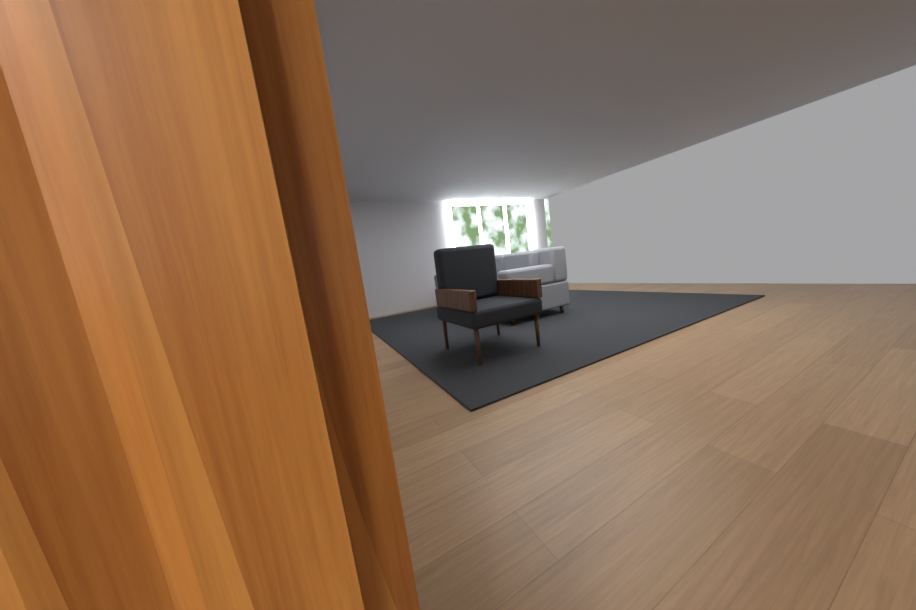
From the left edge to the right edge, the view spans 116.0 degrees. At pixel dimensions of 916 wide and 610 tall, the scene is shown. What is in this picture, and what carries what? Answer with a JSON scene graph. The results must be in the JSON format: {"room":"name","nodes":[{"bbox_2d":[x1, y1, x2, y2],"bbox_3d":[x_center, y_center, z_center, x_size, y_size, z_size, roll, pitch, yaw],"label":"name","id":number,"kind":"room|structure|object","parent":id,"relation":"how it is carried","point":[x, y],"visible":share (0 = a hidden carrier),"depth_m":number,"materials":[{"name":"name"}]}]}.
{"room":"living room","nodes":[
{"label":"living room","id":0,"kind":"room"},
{"bbox_2d":[349,203,372,317],"bbox_3d":[-1.461,-0.749,2.662,0.120,2.700,5.040,-11,9,-26],"label":"wall","id":1,"kind":"structure","parent":0,"point":[351,204],"depth_m":5.32,"materials":[{"name":"white paint"}]},
{"bbox_2d":[353,199,547,316],"bbox_3d":[-0.225,-1.414,6.168,5.600,2.700,0.120,-11,9,-26],"label":"wall","id":2,"kind":"structure","parent":0,"point":[398,244],"depth_m":5.71,"materials":[{"name":"white paint"}]},
{"bbox_2d":[448,201,532,253],"bbox_3d":[0.847,-1.551,6.694,2.200,1.650,0.060,-11,9,-26],"label":"window","id":3,"kind":"structure","parent":2,"relation":"in","point":[479,204],"depth_m":6.72,"materials":[{"name":"white"}]},
{"bbox_2d":[314,0,915,202],"bbox_3d":[1.810,-1.920,0.572,6.723,0.486,11.600,-11,9,-26],"label":"ceiling","id":4,"kind":"structure","parent":0,"point":[445,100],"depth_m":2.35,"materials":[{"name":"grey paint"}]},
{"bbox_2d":[369,283,915,609],"bbox_3d":[0.954,0.656,0.505,9.200,0.060,11.900,-11,9,-26],"label":"floor","id":5,"kind":"structure","parent":0,"point":[758,454],"depth_m":1.02,"materials":[{"name":"brown wood"}]},
{"bbox_2d":[0,0,419,609],"bbox_3d":[-0.333,-0.243,0.135,0.433,2.136,0.296,-11,9,-26],"label":"tall cabinet","id":6,"kind":"object","parent":5,"relation":"on","point":[192,410],"depth_m":0.10,"materials":[{"name":"brown wood"}]},
{"bbox_2d":[370,290,764,411],"bbox_3d":[0.884,0.097,4.197,3.900,0.012,4.000,-11,9,-26],"label":"living room rug","id":7,"kind":"object","parent":5,"relation":"on","point":[585,328],"visible":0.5,"depth_m":2.75,"materials":[{"name":"grey carpet"}]},
{"bbox_2d":[433,244,542,364],"bbox_3d":[0.243,-0.074,2.561,0.700,0.947,0.700,-11,9,-26],"label":"armchair","id":8,"kind":"object","parent":7,"relation":"on","point":[473,292],"visible":1,"depth_m":2.57,"materials":[{"name":"grey fabric"}]},
{"bbox_2d":[434,246,569,324],"bbox_3d":[0.493,-0.323,4.415,0.950,0.848,2.200,-11,9,-26],"label":"sofa","id":9,"kind":"object","parent":7,"relation":"on","point":[547,267],"visible":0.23,"depth_m":3.56,"materials":[{"name":"grey fabric"}]},
{"label":"outside","id":10,"kind":"structure","parent":0,"visible":0},
{"bbox_2d":[451,198,551,255],"bbox_3d":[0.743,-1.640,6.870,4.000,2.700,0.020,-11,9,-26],"label":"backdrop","id":11,"kind":"structure","parent":10,"point":[465,226],"depth_m":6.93,"materials":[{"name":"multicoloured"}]}
]}

